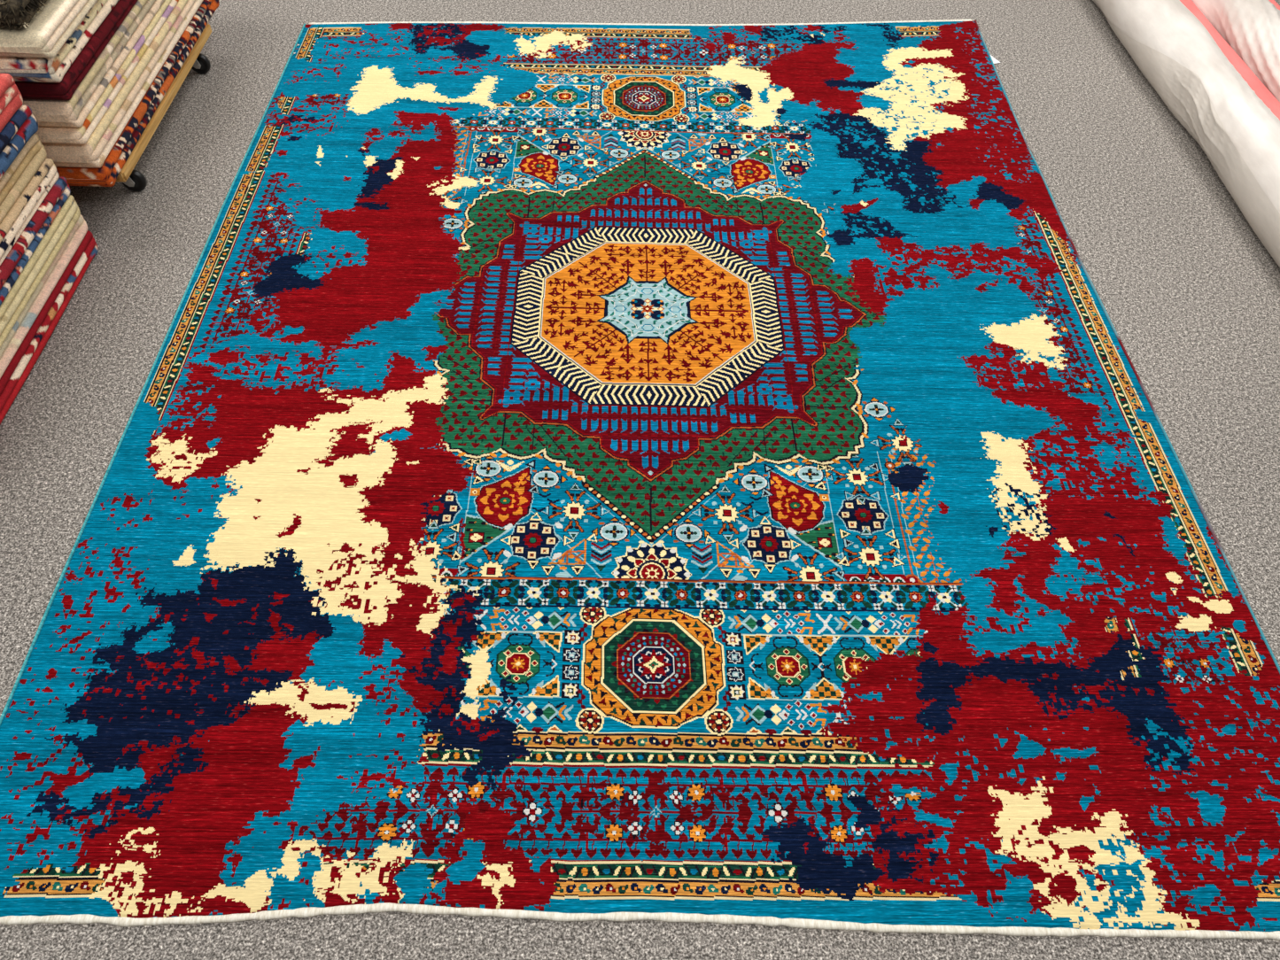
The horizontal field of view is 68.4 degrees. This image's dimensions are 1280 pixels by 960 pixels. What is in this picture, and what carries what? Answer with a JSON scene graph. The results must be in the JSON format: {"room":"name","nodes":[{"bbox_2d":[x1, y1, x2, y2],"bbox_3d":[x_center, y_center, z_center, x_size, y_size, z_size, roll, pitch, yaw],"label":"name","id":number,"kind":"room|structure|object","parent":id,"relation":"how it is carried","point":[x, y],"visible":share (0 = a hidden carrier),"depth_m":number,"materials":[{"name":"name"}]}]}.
{"room":"store","nodes":[
{"label":"store","id":0,"kind":"room"},
{"bbox_2d":[0,0,1279,959],"bbox_3d":[0.011,-1.327,3.219,9.000,0.050,8.700,1,51,-2],"label":"floor","id":1,"kind":"structure","parent":0,"point":[1189,290],"depth_m":2.47,"materials":[{"name":"grey carpet"}]},
{"bbox_2d":[0,230,98,424],"bbox_3d":[-1.830,-0.287,2.224,0.752,0.075,0.963,1,51,-2],"label":"rug","id":2,"kind":"object","parent":1,"relation":"on","point":[18,370],"visible":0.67,"depth_m":2.31,"materials":[{"name":"fabric"}]},
{"bbox_2d":[0,214,87,378],"bbox_3d":[-1.828,-0.326,2.177,0.755,0.048,0.965,1,51,-2],"label":"rug","id":3,"kind":"object","parent":2,"relation":"on","point":[36,302],"visible":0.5,"depth_m":2.30,"materials":[{"name":"fabric"}]},
{"bbox_2d":[0,194,80,347],"bbox_3d":[-1.825,-0.359,2.134,0.755,0.060,0.963,1,51,-2],"label":"rug","id":4,"kind":"object","parent":3,"relation":"on","point":[44,254],"visible":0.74,"depth_m":2.27,"materials":[{"name":"fabric"}]},
{"bbox_2d":[0,177,70,306],"bbox_3d":[-1.821,-0.394,2.091,0.754,0.052,0.965,1,51,-2],"label":"rug","id":5,"kind":"object","parent":4,"relation":"on","point":[11,268],"visible":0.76,"depth_m":2.25,"materials":[{"name":"fabric"}]},
{"bbox_2d":[0,158,59,265],"bbox_3d":[-1.823,-0.425,2.046,0.755,0.056,0.958,1,51,-2],"label":"rug","id":6,"kind":"object","parent":5,"relation":"on","point":[22,211],"visible":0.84,"depth_m":2.23,"materials":[{"name":"fabric"}]},
{"bbox_2d":[0,133,46,223],"bbox_3d":[-1.829,-0.466,2.000,0.753,0.066,0.963,1,51,-2],"label":"rug","id":7,"kind":"object","parent":6,"relation":"on","point":[33,154],"visible":0.84,"depth_m":2.22,"materials":[{"name":"fabric"}]},
{"bbox_2d":[0,104,38,178],"bbox_3d":[-1.815,-0.510,1.948,0.753,0.072,0.968,1,51,-2],"label":"rug","id":8,"kind":"object","parent":7,"relation":"on","point":[23,124],"visible":0.93,"depth_m":2.19,"materials":[{"name":"fabric"}]},
{"bbox_2d":[0,73,23,131],"bbox_3d":[-1.815,-0.556,1.887,0.752,0.080,0.963,1,51,-2],"label":"rug","id":9,"kind":"object","parent":8,"relation":"on","point":[11,97],"visible":1,"depth_m":2.16,"materials":[{"name":"fabric"}]},
{"bbox_2d":[116,23,212,191],"bbox_3d":[-1.811,-1.144,2.878,0.783,0.126,0.860,1,51,-2],"label":"furniture dolly","id":10,"kind":"object","parent":1,"relation":"on","point":[132,179],"visible":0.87,"depth_m":2.79,"materials":[{"name":"brown wood"}]},
{"bbox_2d":[55,0,219,186],"bbox_3d":[-1.808,-1.216,2.816,0.800,0.056,1.084,1,51,-2],"label":"rug","id":11,"kind":"object","parent":10,"relation":"on","point":[106,175],"visible":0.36,"depth_m":2.69,"materials":[{"name":"fabric"}]},
{"bbox_2d":[42,0,203,167],"bbox_3d":[-1.815,-1.261,2.767,0.803,0.078,1.093,1,51,-2],"label":"rug","id":12,"kind":"object","parent":11,"relation":"on","point":[93,153],"visible":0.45,"depth_m":2.60,"materials":[{"name":"fabric"}]},
{"bbox_2d":[34,0,178,144],"bbox_3d":[-1.817,-1.291,2.714,0.804,0.041,1.093,1,51,-2],"label":"rug","id":13,"kind":"object","parent":12,"relation":"on","point":[46,135],"visible":0.3,"depth_m":2.52,"materials":[{"name":"fabric"}]},
{"bbox_2d":[22,0,164,127],"bbox_3d":[-1.812,-1.333,2.673,0.801,0.075,1.098,1,51,-2],"label":"rug","id":14,"kind":"object","parent":13,"relation":"on","point":[73,112],"visible":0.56,"depth_m":2.46,"materials":[{"name":"fabric"}]},
{"bbox_2d":[15,0,137,100],"bbox_3d":[-1.804,-1.367,2.623,0.805,0.047,1.088,1,51,-2],"label":"rug","id":15,"kind":"object","parent":14,"relation":"on","point":[65,89],"visible":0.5,"depth_m":2.37,"materials":[{"name":"fabric"}]},
{"bbox_2d":[0,0,118,82],"bbox_3d":[-1.805,-1.401,2.575,0.800,0.070,1.093,1,51,-2],"label":"rug","id":16,"kind":"object","parent":15,"relation":"on","point":[21,68],"visible":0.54,"depth_m":2.29,"materials":[{"name":"fabric"}]},
{"bbox_2d":[0,0,96,57],"bbox_3d":[-1.783,-1.436,2.522,0.802,0.058,1.106,1,51,-2],"label":"rug","id":17,"kind":"object","parent":16,"relation":"on","point":[45,35],"visible":0.85,"depth_m":2.22,"materials":[{"name":"fabric"}]},
{"bbox_2d":[0,0,49,30],"bbox_3d":[-1.767,-1.474,2.456,0.736,0.080,1.087,1,51,-2],"label":"shaggy rug","id":18,"kind":"object","parent":17,"relation":"on","point":[13,13],"visible":1,"depth_m":2.15,"materials":[{"name":"fabric"}]},
{"bbox_2d":[0,18,1279,940],"bbox_3d":[0.045,-0.509,2.529,2.475,0.009,3.221,1,51,-2],"label":"area rug","id":19,"kind":"object","parent":1,"relation":"on","point":[557,471],"visible":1,"depth_m":2.00,"materials":[{"name":"fabric"}]},
{"bbox_2d":[990,54,1000,63],"bbox_3d":[1.251,-1.530,3.402,0.083,0.003,0.112,1,51,-2],"label":"paper tag","id":20,"kind":"object","parent":19,"relation":"attached to","point":[995,61],"visible":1,"depth_m":3.38,"materials":[{"name":"white paper"}]},
{"bbox_2d":[1092,0,1279,267],"bbox_3d":[1.868,-1.359,3.158,0.233,0.213,2.952,0,51,-2],"label":"rolled rug","id":21,"kind":"object","parent":1,"relation":"on","point":[1238,134],"visible":1,"depth_m":2.98,"materials":[{"name":"white fabric"}]},
{"bbox_2d":[1179,0,1279,120],"bbox_3d":[2.058,-1.324,3.204,0.126,0.111,2.951,0,51,-2],"label":"rolled rug","id":22,"kind":"object","parent":1,"relation":"on","point":[1255,84],"visible":0.26,"depth_m":3.22,"materials":[{"name":"fabric"}]},
{"bbox_2d":[1191,0,1279,102],"bbox_3d":[2.224,-1.347,3.177,0.218,0.193,2.952,0,51,-3],"label":"rolled rug","id":23,"kind":"object","parent":1,"relation":"on","point":[1251,28],"visible":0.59,"depth_m":3.30,"materials":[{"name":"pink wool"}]},
{"bbox_2d":[1268,0,1279,9],"bbox_3d":[2.387,-1.317,3.216,0.121,0.108,2.951,0,51,-2],"label":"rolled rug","id":24,"kind":"object","parent":1,"relation":"on","point":[1273,2],"visible":0.02,"depth_m":3.52,"materials":[{"name":"fabric"}]}
]}

